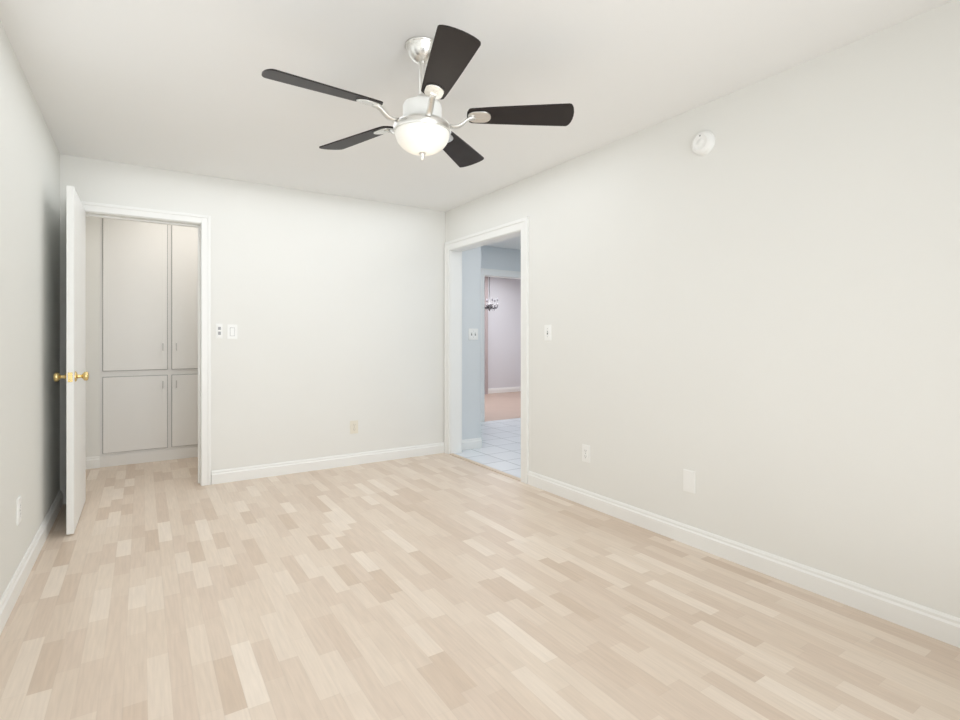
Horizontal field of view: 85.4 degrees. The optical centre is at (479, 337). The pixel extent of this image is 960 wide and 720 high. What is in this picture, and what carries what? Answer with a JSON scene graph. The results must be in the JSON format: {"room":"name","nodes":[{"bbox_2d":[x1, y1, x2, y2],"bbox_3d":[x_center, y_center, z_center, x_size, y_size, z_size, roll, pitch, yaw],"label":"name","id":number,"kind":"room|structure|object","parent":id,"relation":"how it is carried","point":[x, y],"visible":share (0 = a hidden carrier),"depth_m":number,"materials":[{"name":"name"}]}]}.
{"room":"empty living room","nodes":[
{"label":"empty living room","id":0,"kind":"room"},
{"bbox_2d":[0,21,59,598],"bbox_3d":[-1.972,-0.060,2.046,0.120,2.440,6.980,0,0,-33],"label":"wall","id":1,"kind":"structure","parent":0,"point":[29,310],"depth_m":2.57,"materials":[{"name":"paint"}]},
{"bbox_2d":[17,496,20,525],"bbox_3d":[-2.125,0.795,2.400,0.009,0.118,0.074,0,0,-33],"label":"outlet","id":2,"kind":"object","parent":1,"relation":"attached to","point":[19,510],"visible":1,"depth_m":2.39,"materials":[{"name":"white plastic"}]},
{"bbox_2d":[0,490,62,634],"bbox_3d":[-1.497,1.107,1.437,0.015,0.105,5.200,0,0,-33],"label":"baseboard","id":3,"kind":"structure","parent":1,"relation":"attached to","point":[13,590],"depth_m":2.51,"materials":[{"name":"white paint"}]},
{"bbox_2d":[86,216,99,456],"bbox_3d":[-2.218,-0.060,5.738,3.490,2.440,0.520,0,0,-33],"label":"wall","id":4,"kind":"structure","parent":0,"point":[93,335],"depth_m":4.63,"materials":[{"name":"paint"}]},
{"bbox_2d":[60,154,480,503],"bbox_3d":[-1.488,-0.060,4.614,3.490,2.440,0.120,0,0,-33],"label":"wall","id":5,"kind":"structure","parent":0,"point":[331,307],"depth_m":4.56,"materials":[{"name":"paint"}]},
{"bbox_2d":[53,186,88,534],"bbox_3d":[-2.609,0.130,3.367,0.169,2.041,0.766,0,0,-33],"label":"door","id":6,"kind":"structure","parent":5,"relation":"in","point":[76,376],"depth_m":3.13,"materials":[{"name":"white paint"}]},
{"bbox_2d":[81,201,210,485],"bbox_3d":[-2.545,0.098,3.928,0.898,2.124,0.164,0,0,-33],"label":"door frame","id":7,"kind":"structure","parent":5,"relation":"attached to","point":[202,223],"depth_m":4.08,"materials":[{"name":"white paint"}]},
{"bbox_2d":[216,324,222,338],"bbox_3d":[-2.079,-0.055,4.147,0.048,0.118,0.019,0,0,-33],"label":"switch","id":8,"kind":"object","parent":5,"relation":"attached to","point":[219,331],"visible":1,"depth_m":4.14,"materials":[{"name":"white plastic"}]},
{"bbox_2d":[227,324,236,338],"bbox_3d":[-2.002,-0.050,4.203,0.074,0.118,0.010,0,0,-33],"label":"light switch","id":9,"kind":"object","parent":5,"relation":"attached to","point":[231,331],"visible":1,"depth_m":4.20,"materials":[{"name":"white plastic"}]},
{"bbox_2d":[211,442,443,484],"bbox_3d":[-1.238,1.107,4.697,2.120,0.105,0.015,0,0,-33],"label":"baseboard","id":10,"kind":"structure","parent":5,"relation":"attached to","point":[290,467],"depth_m":4.58,"materials":[{"name":"white paint"}]},
{"bbox_2d":[350,420,357,433],"bbox_3d":[-1.151,0.815,4.756,0.074,0.118,0.009,0,0,-33],"label":"outlet","id":11,"kind":"object","parent":5,"relation":"attached to","point":[353,427],"visible":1,"depth_m":4.75,"materials":[{"name":"beige plastic"}]},
{"bbox_2d":[462,438,481,449],"bbox_3d":[-0.122,1.107,5.420,0.300,0.105,0.015,0,0,-33],"label":"baseboard","id":12,"kind":"structure","parent":5,"relation":"attached to","point":[473,443],"depth_m":5.44,"materials":[{"name":"white paint"}]},
{"bbox_2d":[469,329,477,339],"bbox_3d":[-0.067,-0.040,5.456,0.116,0.118,0.016,0,0,-33],"label":"light switch","id":13,"kind":"object","parent":5,"relation":"attached to","point":[473,334],"visible":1,"depth_m":5.46,"materials":[{"name":"white plastic"}]},
{"bbox_2d":[0,0,952,211],"bbox_3d":[-0.509,-1.330,2.996,3.610,0.100,6.980,0,0,-33],"label":"ceiling","id":14,"kind":"structure","parent":0,"point":[184,86],"depth_m":2.51,"materials":[{"name":"paint"}]},
{"bbox_2d":[262,25,573,166],"bbox_3d":[-0.286,-1.028,2.251,1.233,0.503,1.274,0,0,-33],"label":"ceiling fan","id":15,"kind":"object","parent":14,"relation":"hanging from","point":[421,127],"visible":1,"depth_m":2.20,"materials":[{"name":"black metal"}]},
{"bbox_2d":[0,391,959,719],"bbox_3d":[0.486,1.210,5.347,7.840,0.101,9.840,0,0,-33],"label":"floor","id":16,"kind":"structure","parent":0,"point":[438,587],"depth_m":2.15,"materials":[{"name":"laminate"}]},
{"bbox_2d":[100,218,197,467],"bbox_3d":[-3.061,-0.059,5.108,1.071,2.436,0.413,0,0,-33],"label":"tall cabinet","id":17,"kind":"object","parent":16,"relation":"on","point":[148,342],"visible":0.4,"depth_m":4.84,"materials":[{"name":"white paint"}]},
{"bbox_2d":[449,453,520,480],"bbox_3d":[0.030,1.157,4.705,0.045,0.006,1.160,0,0,-33],"label":"trim","id":18,"kind":"structure","parent":16,"relation":"on","point":[489,468],"depth_m":4.63,"materials":[{"name":"beige wood"}]},
{"bbox_2d":[456,418,520,477],"bbox_3d":[1.060,1.210,5.363,2.460,0.100,4.440,0,0,-33],"label":"floor","id":19,"kind":"structure","parent":0,"point":[500,449],"depth_m":5.46,"materials":[{"name":"white tile"}]},
{"bbox_2d":[481,246,520,271],"bbox_3d":[-0.049,-0.060,7.218,2.000,2.440,0.120,0,0,-33],"label":"wall","id":20,"kind":"structure","parent":0,"point":[497,258],"depth_m":7.35,"materials":[{"name":"paint"}]},
{"bbox_2d":[481,268,520,421],"bbox_3d":[0.345,0.099,7.474,0.944,2.122,0.164,0,0,-33],"label":"door frame","id":21,"kind":"structure","parent":20,"relation":"attached to","point":[500,273],"depth_m":7.19,"materials":[{"name":"white paint"}]},
{"bbox_2d":[484,236,520,249],"bbox_3d":[1.111,-1.330,5.395,2.340,0.100,4.440,0,0,-33],"label":"ceiling","id":22,"kind":"structure","parent":0,"point":[513,243],"depth_m":7.12,"materials":[{"name":"paint"}]},
{"bbox_2d":[485,277,520,393],"bbox_3d":[-0.651,-0.060,10.404,4.240,2.440,0.120,0,0,-33],"label":"wall","id":23,"kind":"structure","parent":0,"point":[503,345],"depth_m":11.07,"materials":[{"name":"paint"}]},
{"bbox_2d":[488,386,520,393],"bbox_3d":[-0.614,1.107,10.347,4.000,0.105,0.015,0,0,-33],"label":"baseboard","id":24,"kind":"structure","parent":23,"relation":"attached to","point":[506,389],"depth_m":11.08,"materials":[{"name":"white paint"}]},
{"bbox_2d":[445,0,959,617],"bbox_3d":[1.114,-0.060,3.132,0.120,2.440,5.200,0,0,-33],"label":"wall","id":25,"kind":"structure","parent":0,"point":[751,318],"depth_m":2.51,"materials":[{"name":"paint"}]},
{"bbox_2d":[444,217,528,483],"bbox_3d":[0.074,0.099,4.734,0.164,2.122,1.344,0,0,-33],"label":"door frame","id":26,"kind":"structure","parent":25,"relation":"attached to","point":[454,249],"depth_m":5.19,"materials":[{"name":"white paint"}]},
{"bbox_2d":[544,325,550,340],"bbox_3d":[0.509,-0.040,3.938,0.016,0.118,0.074,0,0,-33],"label":"light switch","id":27,"kind":"object","parent":25,"relation":"attached to","point":[547,332],"visible":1,"depth_m":3.94,"materials":[{"name":"white plastic"}]},
{"bbox_2d":[582,444,589,462],"bbox_3d":[0.733,0.800,3.600,0.009,0.118,0.074,0,0,-33],"label":"outlet","id":28,"kind":"object","parent":25,"relation":"attached to","point":[585,453],"visible":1,"depth_m":3.59,"materials":[{"name":"white plastic"}]},
{"bbox_2d":[683,469,694,493],"bbox_3d":[1.175,0.805,2.921,0.007,0.122,0.074,0,0,-33],"label":"electrical outlet plate","id":29,"kind":"object","parent":25,"relation":"attached to","point":[688,480],"visible":1,"depth_m":2.92,"materials":[{"name":"white plastic"}]},
{"bbox_2d":[691,131,714,155],"bbox_3d":[1.211,-1.065,2.837,0.038,0.132,0.132,0,0,-33],"label":"smoke detector","id":30,"kind":"object","parent":25,"relation":"attached to","point":[703,142],"visible":1,"depth_m":2.82,"materials":[{"name":"white plastic"}]},
{"bbox_2d":[528,471,959,647],"bbox_3d":[1.430,1.107,2.523,0.015,0.105,3.835,0,0,-33],"label":"baseboard","id":31,"kind":"structure","parent":25,"relation":"attached to","point":[936,624],"depth_m":2.49,"materials":[{"name":"white paint"}]},
{"bbox_3d":[0.133,-1.330,9.196,4.240,0.100,3.000,0,0,-33],"label":"ceiling","id":32,"kind":"structure","parent":0,"visible":0},
{"bbox_2d":[485,277,497,310],"bbox_3d":[0.160,-0.862,8.713,0.302,0.836,0.302,0,0,-33],"label":"chandelier","id":33,"kind":"object","parent":32,"relation":"hanging from","point":[489,306],"visible":0.58,"depth_m":8.69,"materials":[{"name":"silver metal"}]}
]}

